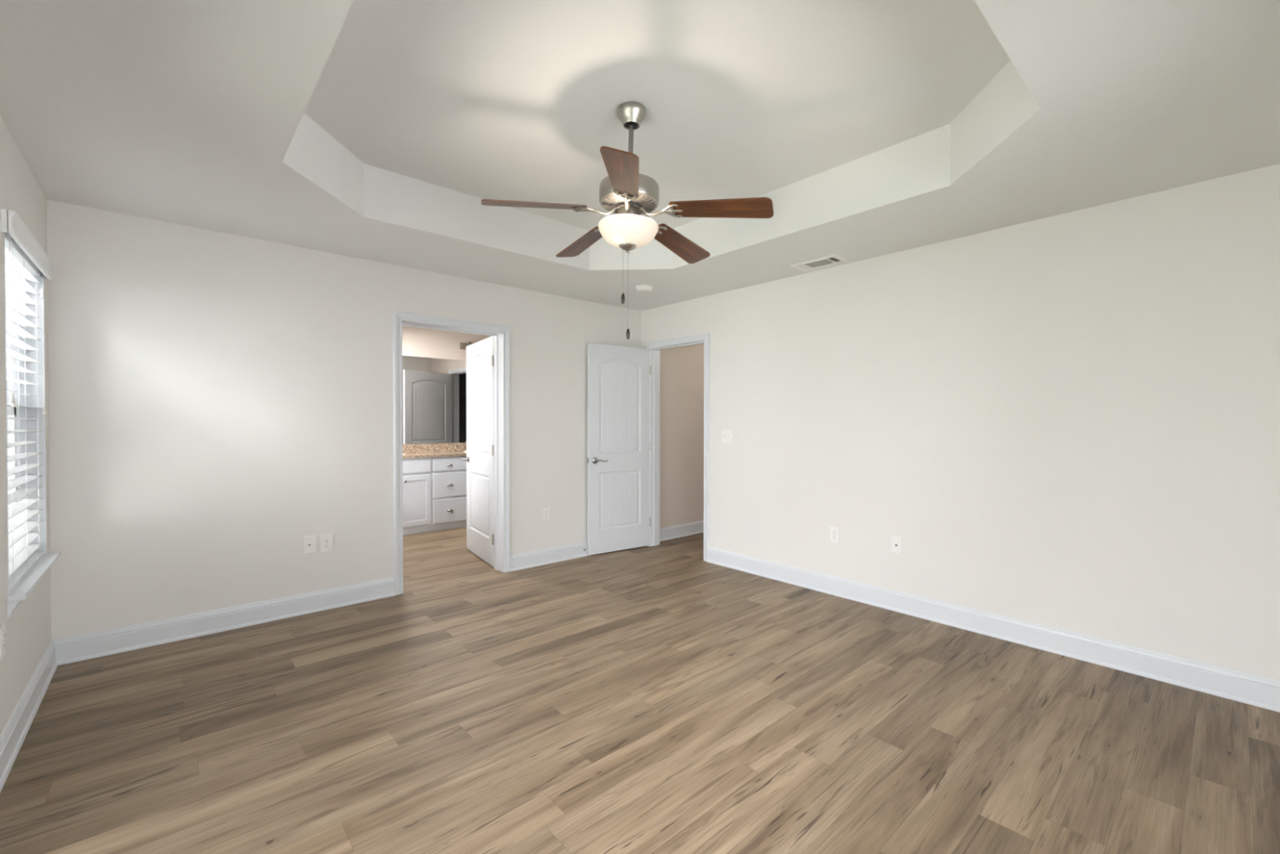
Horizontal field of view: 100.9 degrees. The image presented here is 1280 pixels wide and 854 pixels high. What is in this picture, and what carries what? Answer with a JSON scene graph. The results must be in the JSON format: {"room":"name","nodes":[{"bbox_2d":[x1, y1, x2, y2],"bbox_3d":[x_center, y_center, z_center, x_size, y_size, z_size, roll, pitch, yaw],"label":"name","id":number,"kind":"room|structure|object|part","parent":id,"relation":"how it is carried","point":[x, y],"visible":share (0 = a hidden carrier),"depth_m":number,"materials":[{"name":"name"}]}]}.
{"room":"empty bedroom","nodes":[
{"label":"empty bedroom","id":0,"kind":"room"},
{"bbox_2d":[0,115,51,735],"bbox_3d":[-1.561,0.057,0.930,0.160,2.440,4.780,0,1,-42],"label":"wall","id":1,"kind":"structure","parent":0,"point":[28,628],"depth_m":2.18,"materials":[{"name":"beige paint"}]},
{"bbox_2d":[0,622,5,659],"bbox_3d":[-2.351,0.790,1.949,0.009,0.116,0.074,0,1,-42],"label":"power outlet","id":2,"kind":"object","parent":1,"relation":"attached to","point":[2,628],"visible":1,"depth_m":1.94,"materials":[{"name":"white plastic"}]},
{"bbox_2d":[2,640,5,651],"bbox_3d":[-2.349,0.809,1.951,0.004,0.028,0.033,0,1,-42],"label":"receptacle","id":3,"kind":"object","parent":2,"relation":"attached to","point":[3,642],"depth_m":1.95,"materials":[{"name":"white plastic"}]},
{"bbox_2d":[2,631,5,640],"bbox_3d":[-2.349,0.770,1.951,0.004,0.028,0.033,0,1,-42],"label":"receptacle","id":4,"kind":"object","parent":2,"relation":"attached to","point":[3,632],"depth_m":1.95,"materials":[{"name":"white plastic"}]},
{"bbox_2d":[0,640,57,792],"bbox_3d":[-2.519,1.195,2.152,0.024,0.136,1.700,0,1,-42],"label":"baseboard","id":5,"kind":"structure","parent":1,"relation":"attached to","point":[12,737],"depth_m":2.19,"materials":[{"name":"white wood"}]},
{"bbox_2d":[3,231,60,617],"bbox_3d":[-2.756,-0.034,2.302,0.214,1.532,0.891,0,1,-42],"label":"window","id":6,"kind":"structure","parent":1,"relation":"in","point":[28,582],"depth_m":2.63,"materials":[{"name":"white plastic"}]},
{"bbox_3d":[-2.800,0.266,2.284,0.028,0.720,0.797,0,1,-42],"label":"sash","id":7,"kind":"part","parent":6,"relation":"part of","materials":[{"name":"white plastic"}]},
{"bbox_3d":[-2.813,-0.072,2.268,0.075,1.455,0.857,0,1,-42],"label":"frame","id":8,"kind":"part","parent":6,"relation":"part of","materials":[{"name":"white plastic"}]},
{"bbox_2d":[1,208,53,589],"bbox_3d":[-2.732,-0.093,2.335,0.102,1.474,0.913,0,1,-42],"label":"window blind","id":9,"kind":"object","parent":6,"relation":"attached to","point":[24,257],"visible":0.91,"depth_m":2.35,"materials":[{"name":"white plastic"}]},
{"bbox_3d":[-2.557,-0.055,2.111,0.061,1.384,0.002,0,1,-42],"label":"ladder cord","id":10,"kind":"part","parent":9,"relation":"part of","materials":[{"name":"white fabric"}]},
{"bbox_3d":[-2.501,-0.440,2.102,0.002,0.615,0.002,0,1,-42],"label":"tilt cord","id":11,"kind":"part","parent":9,"relation":"part of","materials":[{"name":"white fabric"}]},
{"bbox_3d":[-2.517,-0.432,2.121,0.002,0.630,0.002,0,1,-42],"label":"tilt cord","id":12,"kind":"part","parent":9,"relation":"part of","materials":[{"name":"white fabric"}]},
{"bbox_3d":[-2.749,-0.058,2.326,0.061,1.384,0.002,0,1,-42],"label":"ladder cord","id":13,"kind":"part","parent":9,"relation":"part of","materials":[{"name":"white fabric"}]},
{"bbox_3d":[-2.750,0.635,2.333,0.054,0.020,0.831,0,1,-42],"label":"rail","id":14,"kind":"part","parent":9,"relation":"part of","materials":[{"name":"white plastic"}]},
{"bbox_3d":[-2.941,-0.060,2.541,0.061,1.384,0.002,0,1,-42],"label":"ladder cord","id":15,"kind":"part","parent":9,"relation":"part of","materials":[{"name":"white plastic"}]},
{"bbox_3d":[-2.982,-0.426,2.641,0.002,0.655,0.002,0,1,-42],"label":"lift cord","id":16,"kind":"part","parent":9,"relation":"part of","materials":[{"name":"white fabric"}]},
{"bbox_2d":[46,199,703,639],"bbox_3d":[-0.637,0.013,5.049,7.025,2.440,0.195,0,1,-42],"label":"wall","id":17,"kind":"structure","parent":0,"point":[220,402],"depth_m":3.34,"materials":[{"name":"beige paint"}]},
{"bbox_2d":[52,576,395,665],"bbox_3d":[-2.450,1.182,3.338,1.707,0.136,0.024,0,1,-42],"label":"baseboard","id":18,"kind":"structure","parent":17,"relation":"attached to","point":[75,648],"depth_m":3.20,"materials":[{"name":"white wood"}]},
{"bbox_2d":[302,535,315,554],"bbox_3d":[-2.220,0.792,3.548,0.072,0.116,0.009,0,1,-42],"label":"phone jack","id":19,"kind":"object","parent":17,"relation":"attached to","point":[308,542],"visible":1,"depth_m":3.54,"materials":[{"name":"white plastic"}]},
{"bbox_2d":[320,533,333,552],"bbox_3d":[-2.145,0.795,3.615,0.076,0.120,0.009,0,1,-42],"label":"power outlet","id":20,"kind":"object","parent":17,"relation":"attached to","point":[326,540],"visible":1,"depth_m":3.61,"materials":[{"name":"white plastic"}]},
{"bbox_2d":[324,537,328,542],"bbox_3d":[-2.143,0.775,3.613,0.033,0.028,0.004,0,1,-42],"label":"receptacle","id":21,"kind":"object","parent":20,"relation":"attached to","point":[326,540],"depth_m":3.61,"materials":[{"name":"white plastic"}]},
{"bbox_2d":[324,543,329,548],"bbox_3d":[-2.143,0.815,3.614,0.033,0.028,0.004,0,1,-42],"label":"receptacle","id":22,"kind":"object","parent":20,"relation":"attached to","point":[326,545],"depth_m":3.61,"materials":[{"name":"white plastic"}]},
{"bbox_2d":[393,311,510,595],"bbox_3d":[-1.525,0.193,4.279,0.940,2.096,0.201,0,1,-42],"label":"trim","id":23,"kind":"structure","parent":17,"relation":"attached to","point":[501,334],"depth_m":4.48,"materials":[{"name":"white wood"}]},
{"bbox_2d":[462,335,493,566],"bbox_3d":[-1.494,0.211,4.961,0.160,2.020,0.826,0,1,-34],"label":"door","id":24,"kind":"structure","parent":17,"relation":"in","point":[479,355],"depth_m":4.92,"materials":[{"name":"white paint"}]},
{"bbox_2d":[542,506,550,520],"bbox_3d":[-0.848,0.784,4.773,0.076,0.118,0.009,0,1,-42],"label":"power outlet","id":25,"kind":"object","parent":17,"relation":"attached to","point":[546,510],"visible":1,"depth_m":4.77,"materials":[{"name":"white plastic"}]},
{"bbox_2d":[510,541,588,571],"bbox_3d":[-0.546,1.166,5.037,1.520,0.136,0.024,0,1,-42],"label":"baseboard","id":26,"kind":"structure","parent":17,"relation":"attached to","point":[562,553],"depth_m":4.77,"materials":[{"name":"white wood"}]},
{"bbox_2d":[659,520,703,541],"bbox_3d":[1.048,1.153,6.420,2.460,0.136,0.024,0,1,-42],"label":"baseboard","id":27,"kind":"structure","parent":17,"relation":"attached to","point":[667,533],"depth_m":5.89,"materials":[{"name":"white wood"}]},
{"bbox_2d":[402,326,490,444],"bbox_3d":[-2.283,-0.011,7.054,4.410,2.440,0.120,0,1,-42],"label":"wall","id":28,"kind":"structure","parent":0,"point":[416,342],"depth_m":6.69,"materials":[{"name":"paint"}]},
{"bbox_2d":[402,355,466,444],"bbox_3d":[-2.716,-0.329,6.579,1.916,1.080,0.006,0,1,-42],"label":"wall mirror","id":29,"kind":"object","parent":28,"relation":"attached to","point":[434,389],"visible":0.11,"depth_m":6.67,"materials":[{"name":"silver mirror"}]},
{"bbox_2d":[402,442,466,453],"bbox_3d":[-2.705,0.264,6.586,1.958,0.106,0.020,0,1,-42],"label":"backsplash","id":30,"kind":"structure","parent":28,"relation":"attached to","point":[432,447],"depth_m":6.67,"materials":[{"name":"beige stone"}]},
{"bbox_2d":[460,341,472,349],"bbox_3d":[-2.068,-1.039,7.037,0.600,0.157,0.173,0,1,-42],"label":"vanity light","id":31,"kind":"object","parent":28,"relation":"attached to","point":[463,345],"visible":0.09,"depth_m":6.91,"materials":[{"name":"silver metal"}]},
{"bbox_2d":[0,526,1279,853],"bbox_3d":[0.085,1.303,4.298,6.965,0.120,7.470,0,1,-42],"label":"floor","id":32,"kind":"structure","parent":0,"point":[662,698],"depth_m":2.18,"materials":[{"name":"brown wood"}]},
{"bbox_2d":[402,456,466,535],"bbox_3d":[-2.514,0.783,6.386,1.946,0.865,0.578,0,1,-42],"label":"vanity cabinet","id":33,"kind":"object","parent":32,"relation":"on","point":[434,489],"visible":0.31,"depth_m":6.15,"materials":[{"name":"white paint"}]},
{"bbox_3d":[-2.712,0.450,5.867,0.763,0.142,0.018,0,1,-42],"label":"false drawer","id":34,"kind":"part","parent":33,"relation":"part of","materials":[{"name":"white paint"}]},
{"bbox_3d":[-2.568,0.837,6.000,0.376,0.570,0.018,0,1,-42],"label":"cabinet door","id":35,"kind":"part","parent":33,"relation":"part of","materials":[{"name":"white paint"}]},
{"bbox_2d":[402,442,466,458],"bbox_3d":[-2.524,0.282,6.384,1.958,0.136,0.562,0,1,-42],"label":"countertop","id":36,"kind":"structure","parent":33,"relation":"on","point":[432,450],"depth_m":6.54,"materials":[{"name":"beige stone"}]},
{"bbox_3d":[-2.254,0.447,6.275,0.400,0.142,0.018,0,1,-42],"label":"drawer","id":37,"kind":"part","parent":33,"relation":"part of","materials":[{"name":"white paint"}]},
{"bbox_3d":[-2.255,0.991,6.281,0.400,0.270,0.018,0,1,-42],"label":"drawer","id":38,"kind":"part","parent":33,"relation":"part of","materials":[{"name":"white paint"}]},
{"bbox_3d":[-2.254,0.684,6.278,0.400,0.278,0.018,0,1,-42],"label":"drawer","id":39,"kind":"part","parent":33,"relation":"part of","materials":[{"name":"white paint"}]},
{"bbox_2d":[0,0,1279,336],"bbox_3d":[-0.352,-1.393,3.815,5.825,0.400,7.500,0,1,-42],"label":"ceiling","id":40,"kind":"structure","parent":0,"point":[380,131],"depth_m":2.28,"materials":[{"name":"paint"}]},
{"bbox_2d":[480,101,773,339],"bbox_3d":[-0.058,-0.945,2.504,1.270,1.070,1.258,1,1,-42],"label":"ceiling fan","id":41,"kind":"object","parent":40,"relation":"hanging from","point":[626,193],"visible":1,"depth_m":2.38,"materials":[{"name":"brown wood"}]},
{"bbox_3d":[-0.467,-0.985,2.346,0.455,0.006,0.140,-4,15,-16],"label":"fan blade","id":42,"kind":"part","parent":41,"relation":"part of","materials":[{"name":"brown wood"}]},
{"bbox_3d":[-0.298,-0.985,2.824,0.140,0.006,0.455,-14,4,-34],"label":"fan blade","id":43,"kind":"part","parent":41,"relation":"part of","materials":[{"name":"brown wood"}]},
{"bbox_3d":[-0.065,-0.970,2.037,0.140,0.007,0.455,15,6,0],"label":"fan blade","id":44,"kind":"part","parent":41,"relation":"part of","materials":[{"name":"brown wood"}]},
{"bbox_3d":[-0.056,-0.633,2.472,0.004,0.350,0.003,0,1,18],"label":"pull chain","id":45,"kind":"part","parent":41,"relation":"part of","materials":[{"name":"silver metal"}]},
{"bbox_3d":[-0.056,-0.893,2.469,0.281,0.098,0.281,1,1,-42],"label":"lamp shade","id":46,"kind":"part","parent":41,"relation":"part of","materials":[{"name":"white glass"}]},
{"bbox_3d":[0.210,-0.970,2.811,0.140,0.006,0.455,-14,-14,36],"label":"fan blade","id":47,"kind":"part","parent":41,"relation":"part of","materials":[{"name":"brown wood"}]},
{"bbox_3d":[0.353,-0.960,2.324,0.455,0.006,0.140,8,-10,19],"label":"fan blade","id":48,"kind":"part","parent":41,"relation":"part of","materials":[{"name":"brown wood"}]},
{"bbox_2d":[635,284,653,293],"bbox_3d":[0.038,-1.179,4.534,0.148,0.042,0.148,0,1,-42],"label":"smoke detector","id":49,"kind":"object","parent":40,"relation":"attached to","point":[641,288],"visible":1,"depth_m":4.49,"materials":[{"name":"white plastic"}]},
{"bbox_2d":[790,253,848,271],"bbox_3d":[1.300,-1.186,3.831,0.192,0.011,0.356,0,1,-42],"label":"ceiling vent","id":50,"kind":"object","parent":40,"relation":"in","point":[833,259],"visible":1,"depth_m":3.82,"materials":[{"name":"white plastic"}]},
{"bbox_2d":[641,164,1279,679],"bbox_3d":[1.651,0.030,3.797,0.120,2.440,4.780,0,1,-42],"label":"wall","id":51,"kind":"structure","parent":0,"point":[1069,421],"depth_m":3.00,"materials":[{"name":"beige paint"}]},
{"bbox_2d":[586,342,651,555],"bbox_3d":[-0.200,0.210,5.239,0.730,2.020,0.160,0,1,-35],"label":"door","id":52,"kind":"structure","parent":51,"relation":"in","point":[619,443],"depth_m":5.21,"materials":[{"name":"white paint"}]},
{"bbox_2d":[645,333,709,561],"bbox_3d":[0.399,0.185,5.201,0.156,2.096,0.849,0,1,-42],"label":"trim","id":53,"kind":"structure","parent":51,"relation":"attached to","point":[655,347],"depth_m":5.43,"materials":[{"name":"white wood"}]},
{"bbox_2d":[721,430,732,443],"bbox_3d":[0.767,0.087,4.682,0.020,0.118,0.118,0,1,-42],"label":"light switch","id":54,"kind":"object","parent":51,"relation":"attached to","point":[726,435],"visible":1,"depth_m":4.68,"materials":[{"name":"white plastic"}]},
{"bbox_2d":[830,525,839,542],"bbox_3d":[1.448,0.800,3.934,0.009,0.116,0.074,0,1,-42],"label":"power outlet","id":55,"kind":"object","parent":51,"relation":"attached to","point":[834,531],"visible":1,"depth_m":3.93,"materials":[{"name":"white plastic"}]},
{"bbox_2d":[891,535,902,554],"bbox_3d":[1.744,0.805,3.596,0.018,0.116,0.070,0,1,-42],"label":"cable jack","id":56,"kind":"object","parent":51,"relation":"attached to","point":[896,542],"visible":1,"depth_m":3.60,"materials":[{"name":"white plastic"}]},
{"bbox_2d":[707,546,1279,712],"bbox_3d":[1.853,1.186,3.473,0.024,0.136,3.686,0,1,-42],"label":"baseboard","id":57,"kind":"structure","parent":51,"relation":"attached to","point":[1259,691],"depth_m":3.00,"materials":[{"name":"white wood"}]}
]}

